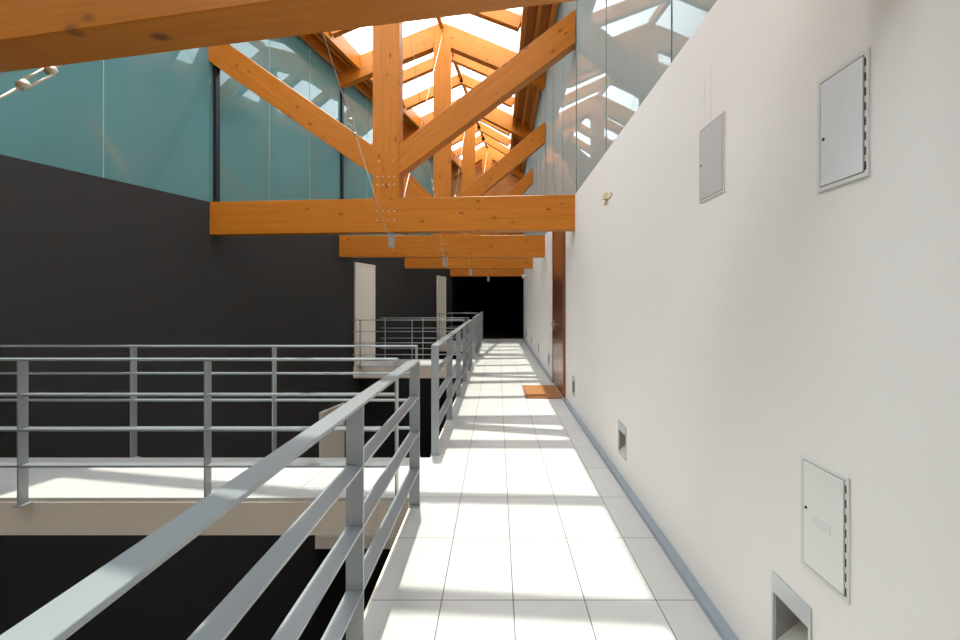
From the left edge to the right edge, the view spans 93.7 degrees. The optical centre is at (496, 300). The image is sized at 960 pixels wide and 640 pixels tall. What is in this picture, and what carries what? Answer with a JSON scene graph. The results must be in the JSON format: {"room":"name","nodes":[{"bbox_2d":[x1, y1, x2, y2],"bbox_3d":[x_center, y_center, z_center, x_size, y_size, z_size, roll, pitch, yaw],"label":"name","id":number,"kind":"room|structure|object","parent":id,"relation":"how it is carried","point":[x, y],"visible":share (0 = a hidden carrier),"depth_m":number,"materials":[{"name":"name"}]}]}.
{"room":"indoor walkway","nodes":[
{"label":"indoor walkway","id":0,"kind":"room"},
{"bbox_2d":[0,154,451,639],"bbox_3d":[-4.341,3.235,7.307,0.811,9.330,21.453,0,0,15],"label":"wall","id":1,"kind":"structure","parent":0,"point":[86,259],"depth_m":5.93,"materials":[{"name":"grey paint"}]},
{"bbox_2d":[0,47,212,201],"bbox_3d":[-4.818,-3.300,4.551,0.028,3.740,4.328,0,0,18],"label":"window","id":2,"kind":"structure","parent":1,"relation":"in","point":[141,120],"depth_m":5.44,"materials":[{"name":"teal glass"}]},
{"bbox_2d":[213,64,219,201],"bbox_3d":[-4.131,-3.300,6.603,0.090,3.740,0.072,0,0,12],"label":"trim","id":3,"kind":"structure","parent":1,"relation":"attached to","point":[216,71],"depth_m":6.57,"materials":[{"name":"metal"}]},
{"bbox_2d":[220,36,339,201],"bbox_3d":[-3.790,-3.300,8.260,0.020,3.740,3.384,0,0,12],"label":"window","id":4,"kind":"structure","parent":1,"relation":"in","point":[266,155],"depth_m":7.89,"materials":[{"name":"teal glass"}]},
{"bbox_2d":[319,403,344,457],"bbox_3d":[-3.461,3.450,9.507,0.075,2.400,0.889,0,0,12],"label":"door","id":5,"kind":"structure","parent":1,"relation":"in","point":[332,445],"depth_m":9.50,"materials":[{"name":"beige paint"}]},
{"bbox_2d":[340,87,343,198],"bbox_3d":[-3.430,-3.300,9.913,0.090,3.740,0.072,0,0,12],"label":"trim","id":6,"kind":"structure","parent":1,"relation":"attached to","point":[342,88],"depth_m":9.88,"materials":[{"name":"metal"}]},
{"bbox_2d":[354,262,374,365],"bbox_3d":[-3.171,0.300,10.877,0.075,2.400,0.971,0,0,12],"label":"door","id":7,"kind":"structure","parent":1,"relation":"in","point":[364,274],"depth_m":10.84,"materials":[{"name":"beige paint"}]},
{"bbox_2d":[344,85,404,234],"bbox_3d":[-3.077,-3.300,11.625,0.020,3.740,3.496,0,0,12],"label":"window","id":8,"kind":"structure","parent":1,"relation":"in","point":[357,185],"depth_m":10.65,"materials":[{"name":"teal glass"}]},
{"bbox_2d":[408,156,452,234],"bbox_3d":[-2.239,-3.300,15.580,0.020,3.740,4.590,0,0,12],"label":"window","id":9,"kind":"structure","parent":1,"relation":"in","point":[421,174],"depth_m":14.93,"materials":[{"name":"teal glass"}]},
{"bbox_2d":[437,276,445,340],"bbox_3d":[-2.005,0.300,16.377,0.075,2.400,0.951,0,0,12],"label":"door","id":10,"kind":"structure","parent":1,"relation":"in","point":[441,281],"depth_m":16.37,"materials":[{"name":"beige paint"}]},
{"bbox_2d":[313,34,461,159],"bbox_3d":[-4.131,-5.313,7.311,1.249,0.435,21.757,0,0,16],"label":"ceiling","id":11,"kind":"structure","parent":0,"point":[342,36],"depth_m":9.65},
{"bbox_2d":[298,34,342,72],"bbox_3d":[-3.714,-5.067,8.236,0.091,0.200,3.158,0,0,12],"label":"purlin","id":12,"kind":"object","parent":11,"relation":"attached to","point":[311,40],"visible":0.44,"depth_m":9.06,"materials":[{"name":"brown wood"}]},
{"bbox_2d":[314,33,350,66],"bbox_3d":[-3.530,-5.158,8.228,0.071,0.160,3.174,0,0,12],"label":"purlin","id":13,"kind":"object","parent":11,"relation":"attached to","point":[317,35],"visible":0.33,"depth_m":9.17,"materials":[{"name":"brown wood"}]},
{"bbox_2d":[354,82,407,131],"bbox_3d":[-3.000,-5.071,11.603,0.091,0.200,3.266,0,0,12],"label":"purlin","id":14,"kind":"object","parent":11,"relation":"attached to","point":[362,87],"visible":0.36,"depth_m":10.83,"materials":[{"name":"brown wood"}]},
{"bbox_2d":[363,80,413,126],"bbox_3d":[-2.816,-5.175,11.603,0.070,0.161,3.266,0,0,12],"label":"purlin","id":15,"kind":"object","parent":11,"relation":"attached to","point":[366,82],"visible":0.21,"depth_m":12.48,"materials":[{"name":"brown wood"}]},
{"bbox_2d":[403,74,461,109],"bbox_3d":[-1.717,-5.608,12.080,1.634,0.936,0.140,0,0,0],"label":"rafter","id":16,"kind":"object","parent":11,"relation":"attached to","point":[410,102],"visible":0.64,"depth_m":12.01,"materials":[{"name":"orange wood"}]},
{"bbox_2d":[452,276,523,402],"bbox_3d":[-0.356,3.400,20.960,3.206,9.000,6.480,0,0,0],"label":"wall","id":17,"kind":"structure","parent":0,"point":[501,302],"depth_m":24.00,"materials":[{"name":"paint"}]},
{"bbox_2d":[453,160,523,234],"bbox_3d":[-0.356,-3.715,17.895,3.106,4.810,0.150,0,0,0],"label":"wall","id":18,"kind":"structure","parent":0,"point":[506,184],"depth_m":17.82,"materials":[{"name":"brown wood"}]},
{"bbox_2d":[458,276,519,279],"bbox_3d":[-0.356,-1.200,21.010,3.206,0.200,6.380,0,0,0],"label":"ceiling","id":19,"kind":"structure","parent":0,"point":[461,277],"depth_m":21.06,"materials":[{"name":"paint"}]},
{"bbox_2d":[513,3,558,167],"bbox_3d":[0.939,-5.356,7.410,0.885,0.522,20.820,0,0,0],"label":"ceiling","id":20,"kind":"structure","parent":0,"point":[531,16],"depth_m":9.11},
{"bbox_2d":[509,134,513,150],"bbox_3d":[0.497,-5.322,15.433,0.090,0.280,4.001,0,1,0],"label":"beam","id":21,"kind":"structure","parent":20,"relation":"attached to","point":[512,135],"depth_m":14.77,"materials":[{"name":"brown wood"}]},
{"bbox_2d":[521,160,525,171],"bbox_3d":[0.977,-5.085,15.430,0.090,0.200,4.000,0,0,0],"label":"purlin","id":22,"kind":"object","parent":20,"relation":"attached to","point":[523,163],"visible":0.36,"depth_m":16.75,"materials":[{"name":"brown wood"}]},
{"bbox_2d":[521,84,529,125],"bbox_3d":[0.747,-5.202,11.606,0.070,0.160,3.190,0,0,0],"label":"purlin","id":23,"kind":"object","parent":20,"relation":"attached to","point":[528,85],"visible":0.64,"depth_m":11.73,"materials":[{"name":"brown wood"}]},
{"bbox_2d":[529,87,539,130],"bbox_3d":[0.977,-5.077,11.605,0.090,0.200,3.190,0,0,0],"label":"purlin","id":24,"kind":"object","parent":20,"relation":"attached to","point":[537,90],"visible":0.64,"depth_m":11.64,"materials":[{"name":"brown wood"}]},
{"bbox_2d":[532,5,541,41],"bbox_3d":[0.748,-5.181,8.028,0.070,0.161,3.504,0,0,0],"label":"purlin","id":25,"kind":"object","parent":20,"relation":"attached to","point":[539,7],"visible":0.44,"depth_m":8.28,"materials":[{"name":"brown wood"}]},
{"bbox_2d":[546,3,557,30],"bbox_3d":[0.977,-5.072,8.018,0.090,0.200,3.524,0,0,0],"label":"purlin","id":26,"kind":"object","parent":20,"relation":"attached to","point":[553,7],"visible":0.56,"depth_m":7.86,"materials":[{"name":"brown wood"}]},
{"bbox_2d":[364,329,721,639],"bbox_3d":[0.203,1.638,10.500,1.687,0.284,27.000,0,0,0],"label":"floor","id":27,"kind":"structure","parent":0,"point":[520,529],"depth_m":2.79,"materials":[{"name":"white tile"}]},
{"bbox_2d":[0,360,420,639],"bbox_3d":[-0.603,0.965,0.214,0.083,1.070,6.229,0,0,0],"label":"railing","id":28,"kind":"object","parent":27,"relation":"on","point":[71,610],"visible":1,"depth_m":1.35,"materials":[{"name":"grey metal"}]},
{"bbox_2d":[0,458,429,534],"bbox_3d":[-2.904,1.640,3.870,4.528,0.280,0.900,0,0,0],"label":"footbridge","id":29,"kind":"object","parent":27,"relation":"attached to","point":[66,501],"visible":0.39,"depth_m":3.44,"materials":[{"name":"tile"}]},
{"bbox_2d":[0,358,398,506],"bbox_3d":[-2.940,0.980,3.375,4.446,1.100,0.083,0,0,0],"label":"railing","id":30,"kind":"object","parent":29,"relation":"on","point":[22,465],"visible":0.79,"depth_m":3.35,"materials":[{"name":"grey metal"}]},
{"bbox_2d":[0,345,420,457],"bbox_3d":[-2.836,0.980,4.365,4.179,1.100,0.083,0,0,0],"label":"railing","id":31,"kind":"object","parent":29,"relation":"on","point":[133,373],"visible":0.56,"depth_m":4.35,"materials":[{"name":"grey metal"}]},
{"bbox_2d":[353,359,462,377],"bbox_3d":[-1.978,1.640,11.000,2.675,0.280,1.240,0,0,0],"label":"footbridge","id":32,"kind":"object","parent":27,"relation":"attached to","point":[425,364],"visible":0.36,"depth_m":10.38,"materials":[{"name":"tile"}]},
{"bbox_2d":[353,320,462,367],"bbox_3d":[-2.013,0.980,10.335,2.584,1.100,0.083,0,0,0],"label":"railing","id":33,"kind":"object","parent":32,"relation":"attached to","point":[360,331],"visible":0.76,"depth_m":10.30,"materials":[{"name":"grey metal"}]},
{"bbox_2d":[380,318,468,358],"bbox_3d":[-1.862,0.980,11.665,2.322,1.100,0.083,0,0,0],"label":"railing","id":34,"kind":"object","parent":32,"relation":"attached to","point":[385,348],"visible":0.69,"depth_m":11.63,"materials":[{"name":"grey metal"}]},
{"bbox_2d":[430,320,471,455],"bbox_3d":[-0.603,0.965,7.345,0.083,1.070,5.988,0,0,0],"label":"railing","id":35,"kind":"object","parent":27,"relation":"on","point":[437,416],"visible":1,"depth_m":5.71,"materials":[{"name":"grey metal"}]},
{"bbox_2d":[439,340,462,351],"bbox_3d":[-1.398,1.640,16.475,1.516,0.280,1.250,0,0,0],"label":"footbridge","id":36,"kind":"object","parent":27,"relation":"attached to","point":[444,345],"visible":0.04,"depth_m":15.85,"materials":[{"name":"tile"}]},
{"bbox_2d":[436,313,475,339],"bbox_3d":[-1.428,0.980,15.805,1.434,1.100,0.083,0,0,0],"label":"railing","id":37,"kind":"object","parent":36,"relation":"on","point":[439,328],"visible":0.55,"depth_m":15.77,"materials":[{"name":"grey metal"}]},
{"bbox_2d":[448,312,477,333],"bbox_3d":[-1.276,0.980,17.145,1.170,1.100,0.083,0,0,0],"label":"railing","id":38,"kind":"object","parent":36,"relation":"on","point":[448,312],"visible":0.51,"depth_m":17.11,"materials":[{"name":"grey metal"}]},
{"bbox_2d":[472,313,480,358],"bbox_3d":[-0.603,0.965,13.735,0.083,1.070,4.148,0,0,0],"label":"railing","id":39,"kind":"object","parent":27,"relation":"on","point":[476,320],"visible":0.99,"depth_m":12.91,"materials":[{"name":"grey metal"}]},
{"bbox_2d":[480,312,482,339],"bbox_3d":[-0.603,0.965,17.683,0.083,1.070,1.084,0,0,0],"label":"railing","id":40,"kind":"object","parent":27,"relation":"on","point":[480,312],"visible":0.75,"depth_m":17.17,"materials":[{"name":"grey metal"}]},
{"bbox_2d":[522,385,561,398],"bbox_3d":[0.726,1.490,7.420,0.562,0.020,1.030,0,0,0],"label":"doormat","id":41,"kind":"object","parent":27,"relation":"on","point":[530,391],"visible":0.96,"depth_m":7.28,"materials":[{"name":"fabric"}]},
{"bbox_2d":[524,0,959,639],"bbox_3d":[1.147,3.235,7.360,0.200,9.330,20.720,0,0,0],"label":"wall","id":42,"kind":"structure","parent":0,"point":[750,328],"depth_m":1.66,"materials":[{"name":"white paint"}]},
{"bbox_2d":[0,0,577,72],"bbox_3d":[-2.232,-3.425,1.831,6.717,5.316,0.185,0,0,11],"label":"roof beam","id":43,"kind":"structure","parent":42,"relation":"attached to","point":[34,34],"depth_m":1.58,"materials":[{"name":"wood"}]},
{"bbox_2d":[0,65,62,99],"bbox_3d":[-1.858,-3.252,4.037,0.042,5.005,4.453,0,0,8],"label":"rod","id":44,"kind":"object","parent":43,"relation":"attached to","point":[22,84],"visible":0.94,"depth_m":2.06,"materials":[{"name":"metal"}]},
{"bbox_2d":[208,10,574,246],"bbox_3d":[-1.554,-3.425,6.353,5.236,5.316,0.193,0,0,5],"label":"roof truss","id":45,"kind":"object","parent":42,"relation":"attached to","point":[389,159],"visible":0.96,"depth_m":6.26,"materials":[{"name":"wood"}]},
{"bbox_2d":[322,32,391,247],"bbox_3d":[-1.850,-3.251,4.140,0.042,5.005,4.454,0,0,9],"label":"rod","id":46,"kind":"object","parent":45,"relation":"attached to","point":[349,118],"visible":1,"depth_m":5.24,"materials":[{"name":"metal"}]},
{"bbox_2d":[391,37,441,247],"bbox_3d":[-1.344,-3.251,8.072,0.042,5.005,3.423,0,0,5],"label":"rod","id":47,"kind":"object","parent":45,"relation":"attached to","point":[441,37],"visible":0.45,"depth_m":8.35,"materials":[{"name":"metal"}]},
{"bbox_2d":[338,23,544,265],"bbox_3d":[-1.211,-3.425,9.889,4.515,5.316,0.193,0,0,0],"label":"roof truss","id":48,"kind":"object","parent":42,"relation":"attached to","point":[426,41],"visible":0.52,"depth_m":9.80,"materials":[{"name":"wood"}]},
{"bbox_2d":[319,31,359,68],"bbox_3d":[-3.350,-5.168,8.221,0.090,0.280,3.190,0,0,12],"label":"beam","id":49,"kind":"structure","parent":48,"relation":"attached to","point":[338,43],"depth_m":9.16,"materials":[{"name":"orange wood"}]},
{"bbox_2d":[367,77,419,127],"bbox_3d":[-2.636,-5.197,11.604,0.091,0.280,3.266,0,1,12],"label":"beam","id":50,"kind":"structure","parent":48,"relation":"attached to","point":[409,114],"depth_m":12.56,"materials":[{"name":"orange wood"}]},
{"bbox_2d":[408,22,445,266],"bbox_3d":[-1.340,-3.251,8.174,0.042,5.005,3.429,0,0,7],"label":"rod","id":51,"kind":"object","parent":48,"relation":"attached to","point":[408,22],"visible":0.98,"depth_m":8.04,"materials":[{"name":"metal"}]},
{"bbox_2d":[436,17,443,27],"bbox_3d":[-1.362,-6.015,8.127,0.090,0.170,3.302,0,0,6],"label":"ridge beam","id":52,"kind":"structure","parent":48,"relation":"attached to","point":[440,21],"depth_m":9.63,"materials":[{"name":"brown wood"}]},
{"bbox_2d":[331,28,357,37],"bbox_3d":[-2.262,-5.592,8.652,1.980,0.975,0.140,0,0,2],"label":"rafter","id":53,"kind":"object","parent":52,"relation":"attached to","point":[338,33],"visible":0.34,"depth_m":8.67,"materials":[{"name":"brown wood"}]},
{"bbox_2d":[471,9,520,31],"bbox_3d":[-0.428,-5.617,8.594,1.850,0.924,0.140,0,0,2],"label":"rafter","id":54,"kind":"object","parent":52,"relation":"attached to","point":[508,19],"visible":0.46,"depth_m":8.51,"materials":[{"name":"orange wood"}]},
{"bbox_2d":[445,132,464,266],"bbox_3d":[-0.991,-3.251,11.553,0.042,5.005,3.304,0,0,5],"label":"rod","id":55,"kind":"object","parent":48,"relation":"attached to","point":[464,132],"visible":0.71,"depth_m":11.68,"materials":[{"name":"metal"}]},
{"bbox_2d":[518,7,527,52],"bbox_3d":[0.498,-5.218,8.040,0.091,0.280,3.483,0,0,0],"label":"beam","id":56,"kind":"structure","parent":48,"relation":"attached to","point":[524,13],"depth_m":8.39,"materials":[{"name":"brown wood"}]},
{"bbox_2d":[404,97,532,274],"bbox_3d":[-0.848,-3.425,13.312,3.790,5.316,0.185,0,0,0],"label":"roof truss","id":57,"kind":"object","parent":42,"relation":"attached to","point":[497,117],"visible":0.37,"depth_m":13.22,"materials":[{"name":"wood"}]},
{"bbox_2d":[452,52,468,93],"bbox_3d":[-1.004,-6.015,11.604,0.090,0.170,3.189,0,0,6],"label":"ridge beam","id":58,"kind":"structure","parent":57,"relation":"attached to","point":[457,67],"depth_m":11.78,"materials":[{"name":"brown wood"}]},
{"bbox_2d":[403,57,452,83],"bbox_3d":[-1.901,-5.602,10.940,1.750,0.951,0.140,0,0,0],"label":"rafter","id":59,"kind":"object","parent":58,"relation":"attached to","point":[425,67],"visible":0.32,"depth_m":10.87,"materials":[{"name":"orange wood"}]},
{"bbox_2d":[452,53,495,76],"bbox_3d":[-0.314,-5.630,10.940,1.620,0.894,0.140,0,0,0],"label":"rafter","id":60,"kind":"object","parent":58,"relation":"attached to","point":[478,68],"visible":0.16,"depth_m":10.87,"materials":[{"name":"orange wood"}]},
{"bbox_2d":[460,74,513,107],"bbox_3d":[-0.256,-5.638,12.080,1.504,0.875,0.140,0,0,0],"label":"rafter","id":61,"kind":"object","parent":58,"relation":"attached to","point":[469,82],"visible":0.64,"depth_m":12.01,"materials":[{"name":"orange wood"}]},
{"bbox_2d":[454,139,470,275],"bbox_3d":[-0.987,-3.251,11.652,0.042,5.005,3.316,0,0,7],"label":"rod","id":62,"kind":"object","parent":57,"relation":"attached to","point":[454,139],"visible":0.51,"depth_m":11.71,"materials":[{"name":"metal"}]},
{"bbox_2d":[512,91,518,125],"bbox_3d":[0.497,-5.256,11.607,0.090,0.280,3.190,0,1,0],"label":"beam","id":63,"kind":"structure","parent":57,"relation":"attached to","point":[516,96],"depth_m":12.10,"materials":[{"name":"brown wood"}]},
{"bbox_2d":[450,145,523,280],"bbox_3d":[-0.400,-3.425,17.543,2.894,5.316,0.185,0,0,0],"label":"roof truss","id":64,"kind":"object","parent":42,"relation":"attached to","point":[482,152],"visible":0.38,"depth_m":17.45,"materials":[{"name":"wood"}]},
{"bbox_2d":[452,151,461,167],"bbox_3d":[-1.825,-5.247,15.430,0.090,0.280,4.094,0,1,12],"label":"beam","id":65,"kind":"structure","parent":64,"relation":"attached to","point":[455,160],"depth_m":16.72,"materials":[{"name":"orange wood"}]},
{"bbox_2d":[476,121,487,147],"bbox_3d":[-0.599,-6.015,15.430,0.090,0.170,4.004,0,0,6],"label":"ridge beam","id":66,"kind":"structure","parent":64,"relation":"attached to","point":[478,122],"depth_m":16.03,"materials":[{"name":"brown wood"}]},
{"bbox_2d":[452,124,480,145],"bbox_3d":[-1.191,-5.630,15.335,1.306,0.881,0.140,0,0,0],"label":"rafter","id":67,"kind":"object","parent":66,"relation":"attached to","point":[458,139],"visible":0.26,"depth_m":15.27,"materials":[{"name":"orange wood"}]},
{"bbox_2d":[453,135,484,157],"bbox_3d":[-1.019,-5.639,16.392,1.200,0.858,0.140,0,0,0],"label":"rafter","id":68,"kind":"object","parent":66,"relation":"attached to","point":[478,140],"visible":0.56,"depth_m":16.32,"materials":[{"name":"orange wood"}]},
{"bbox_2d":[477,122,509,146],"bbox_3d":[-0.092,-5.666,15.335,1.176,0.808,0.140,0,0,0],"label":"rafter","id":69,"kind":"object","parent":66,"relation":"attached to","point":[485,129],"visible":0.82,"depth_m":15.27,"materials":[{"name":"orange wood"}]},
{"bbox_2d":[482,134,508,154],"bbox_3d":[-0.039,-5.678,16.392,1.070,0.780,0.140,0,0,0],"label":"rafter","id":70,"kind":"object","parent":66,"relation":"attached to","point":[488,140],"visible":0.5,"depth_m":16.32,"materials":[{"name":"orange wood"}]},
{"bbox_2d":[480,119,510,135],"bbox_3d":[-0.145,-5.656,14.277,1.282,0.833,0.140,0,0,0],"label":"rafter","id":71,"kind":"object","parent":66,"relation":"attached to","point":[481,120],"visible":0.26,"depth_m":14.21,"materials":[{"name":"orange wood"}]},
{"bbox_2d":[524,154,532,234],"bbox_3d":[1.072,-3.300,15.520,0.020,3.740,4.600,0,0,0],"label":"window","id":72,"kind":"structure","parent":42,"relation":"in","point":[529,161],"depth_m":14.75,"materials":[{"name":"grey glass"}]},
{"bbox_2d":[533,71,545,234],"bbox_3d":[1.072,-3.300,11.510,0.020,3.740,3.420,0,0,0],"label":"window","id":73,"kind":"structure","parent":42,"relation":"in","point":[539,157],"depth_m":11.04,"materials":[{"name":"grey glass"}]},
{"bbox_2d":[547,233,547,271],"bbox_3d":[1.036,-1.000,9.295,0.021,0.800,0.030,0,0,0],"label":"conduit","id":74,"kind":"object","parent":42,"relation":"attached to","point":[547,233],"visible":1,"depth_m":9.28,"materials":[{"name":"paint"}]},
{"bbox_2d":[550,232,565,396],"bbox_3d":[1.004,0.050,7.600,0.085,2.900,1.460,0,0,0],"label":"door","id":75,"kind":"structure","parent":42,"relation":"in","point":[558,324],"depth_m":7.39,"materials":[{"name":"brown wood"}]},
{"bbox_2d":[546,1,575,232],"bbox_3d":[1.072,-3.300,7.920,0.020,3.740,3.760,0,0,0],"label":"window","id":76,"kind":"structure","parent":42,"relation":"in","point":[561,77],"depth_m":7.56,"materials":[{"name":"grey glass"}]},
{"bbox_2d":[572,375,574,396],"bbox_3d":[1.103,1.159,6.140,0.123,0.273,0.220,0,0,0],"label":"step light","id":77,"kind":"object","parent":42,"relation":"attached to","point":[573,377],"visible":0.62,"depth_m":6.21,"materials":[{"name":"metal"}]},
{"bbox_2d":[576,1,576,191],"bbox_3d":[1.083,-3.300,6.040,0.048,3.740,0.024,0,0,0],"label":"trim","id":78,"kind":"structure","parent":42,"relation":"attached to","point":[576,1],"depth_m":6.03,"materials":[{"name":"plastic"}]},
{"bbox_2d":[602,192,611,205],"bbox_3d":[1.029,-0.963,4.215,0.036,0.115,0.250,0,0,0],"label":"wall bracket","id":79,"kind":"object","parent":42,"relation":"attached to","point":[605,196],"visible":1,"depth_m":4.24,"materials":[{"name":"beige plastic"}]},
{"bbox_2d":[618,420,625,460],"bbox_3d":[1.103,1.159,3.755,0.123,0.273,0.230,0,0,0],"label":"step light","id":80,"kind":"object","parent":42,"relation":"attached to","point":[621,428],"visible":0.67,"depth_m":3.84,"materials":[{"name":"metal"}]},
{"bbox_2d":[522,338,738,639],"bbox_3d":[1.022,1.482,7.360,0.050,0.036,20.720,0,0,0],"label":"baseboard","id":81,"kind":"structure","parent":42,"relation":"attached to","point":[721,626],"depth_m":2.71,"materials":[{"name":"metal"}]},
{"bbox_2d":[577,0,716,190],"bbox_3d":[1.072,-3.300,3.570,0.020,3.740,4.940,0,0,0],"label":"window","id":82,"kind":"structure","parent":42,"relation":"in","point":[624,47],"depth_m":3.98,"materials":[{"name":"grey glass"}]},
{"bbox_2d":[699,110,724,202],"bbox_3d":[1.042,-0.690,2.193,0.010,0.370,0.254,0,0,0],"label":"access panel","id":83,"kind":"object","parent":42,"relation":"attached to","point":[711,136],"visible":1,"depth_m":2.17,"materials":[{"name":"paint"}]},
{"bbox_2d":[772,571,811,639],"bbox_3d":[1.103,1.159,1.601,0.123,0.273,0.211,0,0,0],"label":"step light","id":84,"kind":"object","parent":42,"relation":"attached to","point":[793,614],"visible":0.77,"depth_m":1.67,"materials":[{"name":"metal"}]},
{"bbox_2d":[800,454,849,604],"bbox_3d":[1.042,0.713,1.439,0.010,0.375,0.210,0,0,0],"label":"access panel","id":85,"kind":"object","parent":42,"relation":"attached to","point":[824,491],"visible":1,"depth_m":1.43,"materials":[{"name":"paint"}]},
{"bbox_2d":[817,47,869,191],"bbox_3d":[1.042,-0.532,1.363,0.010,0.359,0.200,0,0,0],"label":"access panel","id":86,"kind":"object","parent":42,"relation":"attached to","point":[843,95],"visible":1,"depth_m":1.35,"materials":[{"name":"paint"}]},
{"bbox_3d":[0.203,4.790,10.500,1.687,0.280,27.000,0,0,0],"label":"floor","id":87,"kind":"structure","parent":0,"visible":0},
{"bbox_2d":[315,535,396,548],"bbox_3d":[-2.129,4.790,9.475,2.979,0.280,1.050,0,0,0],"label":"footbridge","id":88,"kind":"object","parent":87,"relation":"attached to","point":[321,541],"visible":0.18,"depth_m":8.95,"materials":[{"name":"concrete"}]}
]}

